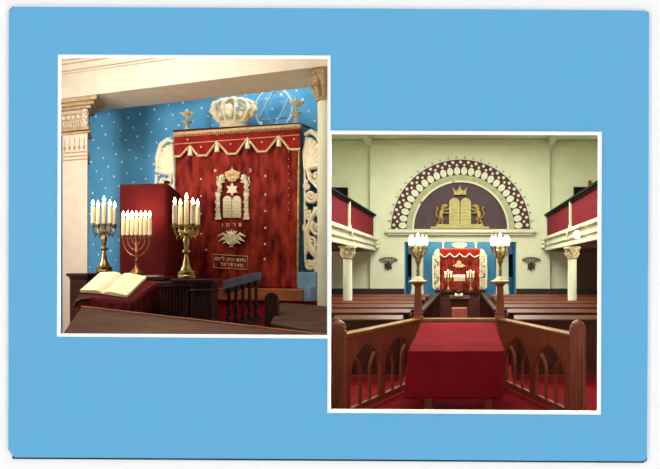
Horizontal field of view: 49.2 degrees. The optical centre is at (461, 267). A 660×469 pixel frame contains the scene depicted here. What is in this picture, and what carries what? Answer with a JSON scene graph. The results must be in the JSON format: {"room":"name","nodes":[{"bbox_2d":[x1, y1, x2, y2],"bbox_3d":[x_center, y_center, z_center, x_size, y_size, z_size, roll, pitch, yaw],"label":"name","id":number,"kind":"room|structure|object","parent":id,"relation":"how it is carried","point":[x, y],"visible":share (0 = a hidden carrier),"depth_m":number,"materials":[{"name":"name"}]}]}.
{"room":"house of worship","nodes":[
{"label":"house of worship","id":0,"kind":"room"},
{"bbox_2d":[61,87,317,332],"bbox_3d":[-4.873,-1.000,11.459,5.921,5.200,0.065,0,0,15],"label":"wall","id":1,"kind":"structure","parent":0,"point":[123,145],"depth_m":11.59,"materials":[{"name":"blue paint"}]},
{"bbox_2d":[0,0,659,468],"bbox_3d":[-1.500,-0.500,7.010,29.000,19.000,0.008,0,0,0],"label":"wall","id":2,"kind":"structure","parent":0,"point":[651,6],"depth_m":7.01,"materials":[{"name":"blue paint"}]},
{"bbox_2d":[8,7,648,462],"bbox_3d":[-1.332,-0.332,7.005,6.404,4.564,0.024,0,0,0],"label":"postcard","id":3,"kind":"object","parent":2,"relation":"attached to","point":[390,71],"visible":1,"depth_m":7.00,"materials":[{"name":"blue paper"}]},
{"bbox_2d":[370,145,549,293],"bbox_3d":[-0.072,-1.335,25.320,6.480,6.570,0.240,0,0,0],"label":"wall","id":4,"kind":"structure","parent":0,"point":[391,166],"depth_m":25.20,"materials":[{"name":"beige paint"}]},
{"bbox_2d":[359,134,371,144],"bbox_3d":[-3.312,-4.520,19.100,0.200,0.199,12.000,0,0,0],"label":"trim","id":5,"kind":"structure","parent":4,"relation":"attached to","point":[367,138],"depth_m":24.08,"materials":[{"name":"white paint"}]},
{"bbox_2d":[331,288,403,293],"bbox_3d":[-3.844,1.346,25.260,3.512,1.208,0.220,0,0,0],"label":"trim","id":6,"kind":"structure","parent":4,"relation":"attached to","point":[333,290],"depth_m":25.15,"materials":[{"name":"brown wood"}]},
{"bbox_2d":[379,254,397,270],"bbox_3d":[-2.643,-0.198,25.151,0.671,0.585,0.098,0,0,0],"label":"sconce","id":7,"kind":"object","parent":4,"relation":"attached to","point":[388,264],"visible":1,"depth_m":25.12,"materials":[{"name":"black metal"}]},
{"bbox_2d":[431,186,488,228],"bbox_3d":[-0.072,-2.179,25.107,2.088,1.547,0.202,0,0,0],"label":"relief","id":8,"kind":"object","parent":4,"relation":"attached to","point":[459,213],"visible":1,"depth_m":25.09,"materials":[{"name":"gold metal"}]},
{"bbox_2d":[386,229,534,234],"bbox_3d":[-0.054,-1.278,25.120,5.364,0.209,0.160,0,0,0],"label":"trim","id":9,"kind":"structure","parent":4,"relation":"attached to","point":[389,231],"depth_m":25.04,"materials":[{"name":"white paint"}]},
{"bbox_2d":[388,156,532,228],"bbox_3d":[-0.050,-2.691,25.162,5.256,2.668,0.070,0,0,0],"label":"arch","id":10,"kind":"object","parent":4,"relation":"attached to","point":[504,206],"visible":1,"depth_m":25.16,"materials":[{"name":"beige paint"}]},
{"bbox_2d":[332,139,597,144],"bbox_3d":[0.000,-4.575,25.205,11.200,0.266,0.410,0,0,0],"label":"trim","id":11,"kind":"structure","parent":4,"relation":"attached to","point":[374,141],"depth_m":25.15,"materials":[{"name":"white paint"}]},
{"bbox_2d":[522,257,539,269],"bbox_3d":[2.478,-0.198,25.151,0.671,0.585,0.098,0,0,0],"label":"sconce","id":12,"kind":"object","parent":4,"relation":"attached to","point":[530,265],"visible":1,"depth_m":25.11,"materials":[{"name":"black metal"}]},
{"bbox_2d":[548,135,559,144],"bbox_3d":[3.168,-4.520,19.100,0.200,0.199,12.000,0,0,0],"label":"trim","id":13,"kind":"structure","parent":4,"relation":"attached to","point":[552,139],"depth_m":24.27,"materials":[{"name":"white paint"}]},
{"bbox_2d":[516,288,596,293],"bbox_3d":[3.781,1.346,25.260,3.638,1.208,0.220,0,0,0],"label":"trim","id":14,"kind":"structure","parent":4,"relation":"attached to","point":[551,290],"depth_m":25.15,"materials":[{"name":"brown wood"}]},
{"bbox_2d":[429,295,490,317],"bbox_3d":[-0.063,1.511,26.310,4.050,0.878,2.180,0,0,0],"label":"floor","id":15,"kind":"structure","parent":0,"point":[473,302],"depth_m":25.22,"materials":[{"name":"brown wood"}]},
{"bbox_2d":[411,242,423,293],"bbox_3d":[-1.681,-0.074,26.435,0.452,2.294,0.530,0,0,0],"label":"pier","id":16,"kind":"object","parent":15,"relation":"on","point":[414,267],"visible":0.34,"depth_m":26.20,"materials":[{"name":"white paint"}]},
{"bbox_2d":[408,254,411,276],"bbox_3d":[-1.966,-0.094,26.350,0.156,0.861,0.100,0,0,0],"label":"door","id":17,"kind":"structure","parent":16,"relation":"attached to","point":[409,255],"depth_m":26.30,"materials":[{"name":"black"}]},
{"bbox_2d":[432,242,486,295],"bbox_3d":[-0.088,0.008,26.984,2.115,2.129,0.733,0,0,0],"label":"torah ark","id":18,"kind":"object","parent":15,"relation":"on","point":[459,260],"visible":0.96,"depth_m":26.73,"materials":[{"name":"wood"}]},
{"bbox_2d":[440,254,478,290],"bbox_3d":[-0.092,0.092,26.730,1.500,1.559,0.044,0,0,0],"label":"curtain","id":19,"kind":"object","parent":18,"relation":"hanging from","point":[459,264],"depth_m":26.73,"materials":[{"name":"fabric"}]},
{"bbox_2d":[441,291,479,296],"bbox_3d":[-0.092,0.967,25.750,1.545,0.212,0.500,0,0,0],"label":"table","id":20,"kind":"object","parent":15,"relation":"on","point":[443,293],"visible":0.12,"depth_m":25.55,"materials":[{"name":"brown wood"}]},
{"bbox_2d":[444,270,451,290],"bbox_3d":[-0.508,0.463,25.750,0.293,0.793,0.293,0,0,8],"label":"candelabrum","id":21,"kind":"object","parent":20,"relation":"on","point":[446,276],"visible":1,"depth_m":25.72,"materials":[{"name":"gold metal"}]},
{"bbox_2d":[454,275,464,291],"bbox_3d":[-0.096,0.558,25.700,0.374,0.603,0.237,0,0,29],"label":"menorah","id":22,"kind":"object","parent":20,"relation":"on","point":[455,278],"visible":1,"depth_m":25.68,"materials":[{"name":"brown metal"}]},
{"bbox_2d":[466,270,474,290],"bbox_3d":[0.316,0.463,25.750,0.293,0.793,0.293,0,0,8],"label":"candelabrum","id":23,"kind":"object","parent":20,"relation":"on","point":[467,278],"visible":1,"depth_m":25.70,"materials":[{"name":"gold metal"}]},
{"bbox_2d":[496,242,508,293],"bbox_3d":[1.523,-0.074,26.435,0.482,2.294,0.530,0,0,0],"label":"pier","id":24,"kind":"object","parent":15,"relation":"on","point":[505,265],"visible":0.34,"depth_m":26.20,"materials":[{"name":"white paint"}]},
{"bbox_2d":[509,254,512,276],"bbox_3d":[1.826,-0.094,26.350,0.164,0.861,0.100,0,0,0],"label":"door","id":25,"kind":"structure","parent":24,"relation":"attached to","point":[510,255],"depth_m":26.30,"materials":[{"name":"black"}]},
{"bbox_2d":[408,242,512,294],"bbox_3d":[-0.078,-0.225,27.450,5.010,4.350,0.100,0,0,0],"label":"wall","id":26,"kind":"structure","parent":0,"point":[427,259],"depth_m":27.40,"materials":[{"name":"paint"}]},
{"bbox_2d":[331,145,597,293],"bbox_3d":[0.000,-1.335,26.390,11.200,6.570,2.020,0,0,0],"label":"wall","id":27,"kind":"structure","parent":0,"point":[350,163],"depth_m":25.38,"materials":[{"name":"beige paint"}]},
{"bbox_2d":[333,187,347,195],"bbox_3d":[-4.666,-1.953,25.339,1.067,1.926,0.078,0,0,0],"label":"door","id":28,"kind":"structure","parent":27,"relation":"in","point":[344,190],"depth_m":25.30,"materials":[{"name":"black"}]},
{"bbox_2d":[574,187,585,194],"bbox_3d":[4.673,-1.960,25.339,1.254,1.940,0.078,0,0,0],"label":"door","id":29,"kind":"structure","parent":27,"relation":"in","point":[576,189],"depth_m":25.30,"materials":[{"name":"black"}]},
{"bbox_2d":[577,251,597,288],"bbox_3d":[4.879,0.071,25.349,1.442,1.342,0.059,0,0,0],"label":"door","id":30,"kind":"structure","parent":27,"relation":"attached to","point":[587,261],"depth_m":25.32,"materials":[{"name":"brown wood"}]},
{"bbox_2d":[332,134,597,139],"bbox_3d":[0.000,-4.670,18.025,11.800,0.100,21.950,0,0,0],"label":"ceiling","id":31,"kind":"structure","parent":0,"point":[334,136],"depth_m":24.59,"materials":[{"name":"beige paint"}]},
{"bbox_2d":[351,360,596,410],"bbox_3d":[0.000,2.000,18.025,11.800,0.100,21.950,0,0,0],"label":"floor","id":32,"kind":"structure","parent":0,"point":[512,400],"depth_m":10.38,"materials":[{"name":"red carpet"}]},
{"bbox_2d":[338,246,356,299],"bbox_3d":[-3.089,0.676,18.900,0.447,2.548,0.447,0,0,0],"label":"column","id":33,"kind":"structure","parent":32,"relation":"on","point":[347,252],"depth_m":18.79,"materials":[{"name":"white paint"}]},
{"bbox_2d":[331,186,379,250],"bbox_3d":[-4.288,-1.265,19.320,2.706,1.330,12.040,0,0,0],"label":"gallery","id":34,"kind":"object","parent":33,"relation":"on","point":[352,224],"visible":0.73,"depth_m":19.70,"materials":[{"name":"white paint"}]},
{"bbox_2d":[332,315,405,379],"bbox_3d":[-1.651,1.393,12.555,1.239,1.113,0.690,0,0,0],"label":"pew","id":35,"kind":"object","parent":32,"relation":"on","point":[353,322],"visible":0.47,"depth_m":12.39,"materials":[{"name":"brown wood"}]},
{"bbox_2d":[331,309,411,359],"bbox_3d":[-3.256,1.393,14.455,4.449,1.113,0.690,0,0,0],"label":"pew","id":36,"kind":"object","parent":32,"relation":"on","point":[407,314],"visible":0.05,"depth_m":14.24,"materials":[{"name":"brown wood"}]},
{"bbox_2d":[331,304,413,308],"bbox_3d":[-3.256,1.393,16.355,4.449,1.113,0.690,0,0,0],"label":"pew","id":37,"kind":"object","parent":32,"relation":"on","point":[333,306],"visible":0.02,"depth_m":16.06,"materials":[{"name":"brown wood"}]},
{"bbox_2d":[331,300,413,303],"bbox_3d":[-3.256,1.393,18.155,4.449,1.113,0.690,0,0,0],"label":"pew","id":38,"kind":"object","parent":32,"relation":"on","point":[332,301],"visible":0.02,"depth_m":17.91,"materials":[{"name":"brown wood"}]},
{"bbox_2d":[331,297,425,305],"bbox_3d":[-3.256,1.393,20.255,4.449,1.113,0.690,0,0,0],"label":"pew","id":39,"kind":"object","parent":32,"relation":"on","point":[332,298],"visible":0.07,"depth_m":20.01,"materials":[{"name":"brown wood"}]},
{"bbox_2d":[331,294,429,301],"bbox_3d":[-3.256,1.393,22.355,4.449,1.113,0.690,0,0,0],"label":"pew","id":40,"kind":"object","parent":32,"relation":"on","point":[427,296],"visible":0.08,"depth_m":22.12,"materials":[{"name":"brown wood"}]},
{"bbox_2d":[411,290,440,317],"bbox_3d":[-0.841,1.360,18.850,0.220,1.180,11.720,0,0,0],"label":"balustrade","id":41,"kind":"object","parent":32,"relation":"on","point":[431,308],"visible":0.41,"depth_m":20.07,"materials":[{"name":"brown wood"}]},
{"bbox_2d":[424,399,491,409],"bbox_3d":[-0.068,1.424,9.800,1.122,1.052,2.320,0,0,0],"label":"table","id":42,"kind":"object","parent":32,"relation":"on","point":[428,403],"visible":0.02,"depth_m":8.80,"materials":[{"name":"brown wood"}]},
{"bbox_2d":[403,322,504,399],"bbox_3d":[-0.100,1.229,9.773,1.254,0.755,2.455,0,0,0],"label":"tablecloth","id":43,"kind":"object","parent":42,"relation":"on","point":[446,360],"visible":1,"depth_m":8.59,"materials":[{"name":"red fabric"}]},
{"bbox_2d":[331,282,585,410],"bbox_3d":[-0.050,1.088,10.180,3.200,1.724,3.070,0,0,0],"label":"railing","id":44,"kind":"object","parent":32,"relation":"on","point":[570,346],"visible":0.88,"depth_m":9.69,"materials":[{"name":"brown wood"}]},
{"bbox_2d":[408,282,427,283],"bbox_3d":[-0.726,0.248,11.550,0.330,0.045,0.330,0,0,0],"label":"tray","id":45,"kind":"object","parent":44,"relation":"on","point":[408,282],"depth_m":11.42,"materials":[{"name":"gold metal"}]},
{"bbox_2d":[408,233,428,281],"bbox_3d":[-0.725,-0.180,11.563,0.350,0.810,0.338,0,0,0],"label":"candelabrum","id":46,"kind":"object","parent":44,"relation":"on","point":[418,258],"visible":1,"depth_m":11.52,"materials":[{"name":"gold metal"}]},
{"bbox_2d":[490,282,509,283],"bbox_3d":[0.630,0.248,11.550,0.330,0.045,0.330,0,0,0],"label":"tray","id":47,"kind":"object","parent":44,"relation":"on","point":[490,282],"depth_m":11.42,"materials":[{"name":"gold metal"}]},
{"bbox_2d":[490,233,510,281],"bbox_3d":[0.631,-0.180,11.563,0.350,0.810,0.338,0,0,0],"label":"candelabrum","id":48,"kind":"object","parent":44,"relation":"on","point":[502,255],"visible":1,"depth_m":11.52,"materials":[{"name":"gold metal"}]},
{"bbox_2d":[451,307,466,317],"bbox_3d":[-0.080,1.580,21.400,0.480,0.739,0.500,0,0,0],"label":"box","id":49,"kind":"object","parent":32,"relation":"on","point":[456,312],"visible":0.44,"depth_m":21.15,"materials":[{"name":"red wood"}]},
{"bbox_2d":[449,295,469,317],"bbox_3d":[-0.088,1.436,23.580,0.680,1.028,0.480,0,0,0],"label":"stand","id":50,"kind":"object","parent":32,"relation":"on","point":[454,301],"visible":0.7,"depth_m":23.40,"materials":[{"name":"brown wood"}]},
{"bbox_2d":[479,290,506,317],"bbox_3d":[0.719,1.360,18.850,0.220,1.180,11.720,0,0,0],"label":"balustrade","id":51,"kind":"object","parent":32,"relation":"on","point":[487,307],"visible":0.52,"depth_m":19.79,"materials":[{"name":"brown wood"}]},
{"bbox_2d":[491,294,596,302],"bbox_3d":[3.194,1.393,22.355,4.571,1.113,0.690,0,0,0],"label":"pew","id":52,"kind":"object","parent":32,"relation":"on","point":[492,295],"visible":0.16,"depth_m":22.12,"materials":[{"name":"brown wood"}]},
{"bbox_2d":[494,297,596,304],"bbox_3d":[3.194,1.393,20.255,4.571,1.113,0.690,0,0,0],"label":"pew","id":53,"kind":"object","parent":32,"relation":"on","point":[495,298],"visible":0.13,"depth_m":20.01,"materials":[{"name":"brown wood"}]},
{"bbox_2d":[504,304,596,316],"bbox_3d":[3.194,1.393,16.355,4.571,1.113,0.690,0,0,0],"label":"pew","id":54,"kind":"object","parent":32,"relation":"on","point":[506,306],"visible":0.02,"depth_m":16.06,"materials":[{"name":"brown wood"}]},
{"bbox_2d":[504,300,596,303],"bbox_3d":[3.194,1.393,18.155,4.571,1.113,0.690,0,0,0],"label":"pew","id":55,"kind":"object","parent":32,"relation":"on","point":[505,301],"visible":0.04,"depth_m":17.91,"materials":[{"name":"brown wood"}]},
{"bbox_2d":[506,309,596,364],"bbox_3d":[3.194,1.393,14.455,4.571,1.113,0.690,0,0,0],"label":"pew","id":56,"kind":"object","parent":32,"relation":"on","point":[510,313],"visible":0.13,"depth_m":14.17,"materials":[{"name":"brown wood"}]},
{"bbox_2d":[511,315,596,379],"bbox_3d":[3.194,1.393,12.555,4.571,1.113,0.690,0,0,0],"label":"pew","id":57,"kind":"object","parent":32,"relation":"on","point":[563,322],"visible":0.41,"depth_m":12.39,"materials":[{"name":"brown wood"}]},
{"bbox_2d":[564,246,580,299],"bbox_3d":[3.086,0.676,19.600,0.447,2.548,0.447,0,0,0],"label":"column","id":58,"kind":"structure","parent":32,"relation":"on","point":[572,252],"depth_m":19.49,"materials":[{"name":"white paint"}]},
{"bbox_2d":[541,180,597,250],"bbox_3d":[4.166,-1.265,19.320,2.706,1.330,12.040,0,0,0],"label":"gallery","id":59,"kind":"object","parent":58,"relation":"on","point":[581,209],"visible":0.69,"depth_m":18.91,"materials":[{"name":"white paint"}]},
{"bbox_2d":[573,227,583,238],"bbox_3d":[2.784,-0.843,16.700,0.260,0.287,0.166,0,0,0],"label":"globe lamp","id":60,"kind":"object","parent":59,"relation":"attached to","point":[576,234],"visible":1,"depth_m":16.65,"materials":[{"name":"beige glass"}]},
{"bbox_3d":[-4.619,1.650,10.025,6.562,0.100,5.950,0,0,0],"label":"floor","id":61,"kind":"structure","parent":0,"visible":0},
{"bbox_2d":[61,95,104,332],"bbox_3d":[-5.639,-0.453,10.544,0.986,4.106,0.531,0,0,22],"label":"pier","id":62,"kind":"object","parent":61,"relation":"on","point":[76,112],"visible":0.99,"depth_m":10.45,"materials":[{"name":"beige paint"}]},
{"bbox_2d":[67,273,98,322],"bbox_3d":[-4.887,0.833,9.050,0.270,1.534,0.300,0,0,0],"label":"wooden pedestal","id":63,"kind":"object","parent":61,"relation":"on","point":[78,281],"visible":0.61,"depth_m":8.92,"materials":[{"name":"brown wood"}]},
{"bbox_2d":[73,280,159,314],"bbox_3d":[-4.124,0.854,8.336,0.817,1.492,0.766,0,0,0],"label":"lectern","id":64,"kind":"object","parent":61,"relation":"on","point":[146,299],"visible":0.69,"depth_m":8.08,"materials":[{"name":"red fabric"}]},
{"bbox_2d":[80,272,146,297],"bbox_3d":[-4.188,0.197,8.421,0.679,0.303,0.740,0,0,0],"label":"open book","id":65,"kind":"object","parent":64,"relation":"on","point":[124,285],"visible":1,"depth_m":8.35,"materials":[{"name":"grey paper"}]},
{"bbox_2d":[120,181,179,278],"bbox_3d":[-4.337,0.233,9.799,0.638,2.734,1.628,0,0,-16],"label":"screen","id":66,"kind":"object","parent":61,"relation":"on","point":[162,257],"visible":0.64,"depth_m":9.15,"materials":[{"name":"red wood"}]},
{"bbox_2d":[147,277,174,314],"bbox_3d":[-4.079,0.855,8.915,0.720,1.490,0.310,0,0,0],"label":"desk","id":67,"kind":"object","parent":61,"relation":"on","point":[160,279],"visible":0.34,"depth_m":8.76,"materials":[{"name":"brown wood"}]},
{"bbox_2d":[121,211,151,274],"bbox_3d":[-4.138,-0.310,8.900,0.378,0.838,0.228,0,0,-21],"label":"menorah","id":68,"kind":"object","parent":67,"relation":"on","point":[136,229],"visible":0.94,"depth_m":8.89,"materials":[{"name":"brown metal"}]},
{"bbox_2d":[121,211,124,234],"bbox_3d":[-4.317,-0.574,8.922,0.048,0.310,0.048,0,0,0],"label":"candle","id":69,"kind":"object","parent":68,"relation":"on","point":[123,214],"depth_m":8.90,"materials":[{"name":"beige wax"}]},
{"bbox_2d":[126,211,129,234],"bbox_3d":[-4.258,-0.574,8.914,0.048,0.310,0.048,0,0,0],"label":"candle","id":70,"kind":"object","parent":68,"relation":"on","point":[127,214],"depth_m":8.90,"materials":[{"name":"beige wax"}]},
{"bbox_2d":[130,211,133,234],"bbox_3d":[-4.198,-0.574,8.907,0.048,0.310,0.048,0,0,0],"label":"candle","id":71,"kind":"object","parent":68,"relation":"on","point":[131,219],"depth_m":8.89,"materials":[{"name":"beige wax"}]},
{"bbox_2d":[134,211,138,234],"bbox_3d":[-4.138,-0.574,8.900,0.048,0.310,0.048,0,0,0],"label":"candle","id":72,"kind":"object","parent":68,"relation":"on","point":[136,224],"depth_m":8.89,"materials":[{"name":"beige wax"}]},
{"bbox_2d":[139,211,142,234],"bbox_3d":[-4.079,-0.574,8.893,0.048,0.310,0.048,0,0,0],"label":"candle","id":73,"kind":"object","parent":68,"relation":"on","point":[140,218],"depth_m":8.88,"materials":[{"name":"beige wax"}]},
{"bbox_2d":[143,211,146,234],"bbox_3d":[-4.019,-0.574,8.886,0.048,0.310,0.048,0,0,0],"label":"candle","id":74,"kind":"object","parent":68,"relation":"on","point":[145,214],"depth_m":8.87,"materials":[{"name":"beige wax"}]},
{"bbox_2d":[148,211,151,234],"bbox_3d":[-3.960,-0.574,8.878,0.048,0.310,0.048,0,0,0],"label":"candle","id":75,"kind":"object","parent":68,"relation":"on","point":[149,214],"depth_m":8.86,"materials":[{"name":"beige wax"}]},
{"bbox_2d":[142,275,163,276],"bbox_3d":[-3.907,0.097,8.850,0.210,0.025,0.130,0,0,6],"label":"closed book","id":76,"kind":"object","parent":67,"relation":"on","point":[142,275],"visible":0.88,"depth_m":8.79,"materials":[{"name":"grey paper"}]},
{"bbox_2d":[157,279,191,317],"bbox_3d":[-3.438,0.866,8.560,0.432,1.468,0.380,0,0,0],"label":"stand","id":77,"kind":"object","parent":61,"relation":"on","point":[175,296],"visible":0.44,"depth_m":8.41,"materials":[{"name":"brown wood"}]},
{"bbox_2d":[171,193,200,278],"bbox_3d":[-3.347,-0.390,8.500,0.296,1.043,0.296,0,0,-6],"label":"candelabrum","id":78,"kind":"object","parent":77,"relation":"on","point":[186,270],"visible":1,"depth_m":8.47,"materials":[{"name":"gold metal"}]},
{"bbox_2d":[172,197,176,222],"bbox_3d":[-3.442,-0.689,8.387,0.052,0.320,0.052,0,0,0],"label":"candle","id":79,"kind":"object","parent":78,"relation":"on","point":[174,209],"depth_m":8.37,"materials":[{"name":"beige wax"}]},
{"bbox_2d":[178,199,182,223],"bbox_3d":[-3.460,-0.689,8.595,0.052,0.320,0.052,0,0,0],"label":"candle","id":80,"kind":"object","parent":78,"relation":"on","point":[179,207],"depth_m":8.57,"materials":[{"name":"beige wax"}]},
{"bbox_2d":[184,193,188,223],"bbox_3d":[-3.347,-0.724,8.500,0.056,0.375,0.056,0,0,0],"label":"candle","id":81,"kind":"object","parent":78,"relation":"on","point":[186,202],"depth_m":8.48,"materials":[{"name":"beige wax"}]},
{"bbox_2d":[190,197,194,222],"bbox_3d":[-3.233,-0.689,8.405,0.052,0.320,0.052,0,0,0],"label":"candle","id":82,"kind":"object","parent":78,"relation":"on","point":[192,209],"depth_m":8.39,"materials":[{"name":"beige wax"}]},
{"bbox_2d":[196,199,199,224],"bbox_3d":[-3.251,-0.689,8.613,0.052,0.320,0.052,0,0,0],"label":"candle","id":83,"kind":"object","parent":78,"relation":"on","point":[197,207],"depth_m":8.59,"materials":[{"name":"beige wax"}]},
{"bbox_2d":[64,306,326,334],"bbox_3d":[-2.852,1.009,7.234,2.874,1.182,0.594,0,0,10],"label":"pew","id":84,"kind":"object","parent":61,"relation":"on","point":[89,320],"visible":0.27,"depth_m":7.41,"materials":[{"name":"brown wood"}]},
{"bbox_2d":[188,272,261,325],"bbox_3d":[-2.902,0.826,8.552,0.397,1.548,0.959,0,0,29],"label":"balustrade","id":85,"kind":"object","parent":61,"relation":"on","point":[204,291],"visible":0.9,"depth_m":8.38,"materials":[{"name":"brown wood"}]},
{"bbox_2d":[154,90,317,329],"bbox_3d":[-3.434,-0.580,10.695,3.085,4.361,0.670,0,0,15],"label":"torah ark","id":86,"kind":"object","parent":61,"relation":"on","point":[253,185],"visible":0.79,"depth_m":10.49,"materials":[{"name":"red fabric"}]},
{"bbox_2d":[180,109,193,128],"bbox_3d":[-4.277,-2.308,10.887,0.217,0.334,0.217,0,0,-23],"label":"finial","id":87,"kind":"object","parent":86,"relation":"on","point":[187,114],"depth_m":10.85,"materials":[{"name":"gold metal"}]},
{"bbox_2d":[175,129,297,288],"bbox_3d":[-3.420,-0.895,10.567,2.100,2.456,0.062,0,0,15],"label":"curtain","id":88,"kind":"object","parent":86,"relation":"hanging from","point":[248,198],"depth_m":10.51,"materials":[{"name":"fabric"}]},
{"bbox_2d":[288,97,303,122],"bbox_3d":[-2.466,-2.337,10.398,0.217,0.394,0.217,0,0,-23],"label":"finial","id":89,"kind":"object","parent":86,"relation":"on","point":[295,103],"depth_m":10.36,"materials":[{"name":"gold metal"}]},
{"bbox_2d":[264,292,326,333],"bbox_3d":[-1.786,0.919,7.815,0.874,1.288,0.350,0,0,20],"label":"pew","id":90,"kind":"object","parent":61,"relation":"on","point":[298,317],"visible":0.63,"depth_m":7.84,"materials":[{"name":"brown wood"}]},
{"bbox_2d":[309,67,326,305],"bbox_3d":[-1.831,-0.453,8.957,0.244,4.106,0.480,0,0,-11],"label":"engaged column","id":91,"kind":"structure","parent":61,"relation":"on","point":[318,76],"depth_m":8.85,"materials":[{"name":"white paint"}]},
{"bbox_3d":[-4.877,0.835,9.410,0.660,1.529,0.420,0,0,0],"label":"stand","id":92,"kind":"object","parent":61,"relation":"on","visible":0},
{"bbox_2d":[89,196,116,272],"bbox_3d":[-4.807,-0.452,9.400,0.296,1.043,0.296,0,0,-12],"label":"candelabrum","id":93,"kind":"object","parent":92,"relation":"on","point":[103,266],"visible":0.99,"depth_m":9.37,"materials":[{"name":"gold metal"}]},
{"bbox_2d":[91,200,94,222],"bbox_3d":[-4.891,-0.750,9.278,0.052,0.320,0.052,0,0,0],"label":"candle","id":94,"kind":"object","parent":93,"relation":"on","point":[92,207],"depth_m":9.26,"materials":[{"name":"beige wax"}]},
{"bbox_2d":[96,201,99,223],"bbox_3d":[-4.929,-0.750,9.484,0.052,0.320,0.052,0,0,0],"label":"candle","id":95,"kind":"object","parent":93,"relation":"on","point":[97,208],"depth_m":9.46,"materials":[{"name":"beige wax"}]},
{"bbox_2d":[102,196,105,222],"bbox_3d":[-4.807,-0.786,9.400,0.056,0.375,0.056,0,0,0],"label":"candle","id":96,"kind":"object","parent":93,"relation":"on","point":[103,203],"depth_m":9.38,"materials":[{"name":"beige wax"}]},
{"bbox_2d":[108,200,111,222],"bbox_3d":[-4.685,-0.750,9.316,0.052,0.320,0.052,0,0,0],"label":"candle","id":97,"kind":"object","parent":93,"relation":"on","point":[109,207],"depth_m":9.30,"materials":[{"name":"beige wax"}]},
{"bbox_2d":[113,201,116,223],"bbox_3d":[-4.724,-0.750,9.522,0.052,0.320,0.052,0,0,0],"label":"candle","id":98,"kind":"object","parent":93,"relation":"on","point":[114,208],"depth_m":9.51,"materials":[{"name":"beige wax"}]},
{"bbox_3d":[-1.893,-1.450,10.025,1.146,7.100,5.950,0,0,0],"label":"wall","id":99,"kind":"structure","parent":0,"visible":0},
{"bbox_2d":[61,58,174,74],"bbox_3d":[-4.513,-3.080,9.729,6.118,0.440,0.147,0,0,22],"label":"trim","id":100,"kind":"structure","parent":99,"relation":"attached to","point":[68,65],"depth_m":10.04,"materials":[{"name":"beige paint"}]},
{"bbox_2d":[61,58,326,110],"bbox_3d":[-4.340,-3.048,10.162,6.118,1.080,0.800,0,0,22],"label":"trim","id":101,"kind":"structure","parent":99,"relation":"attached to","point":[177,79],"depth_m":9.68,"materials":[{"name":"beige paint"}]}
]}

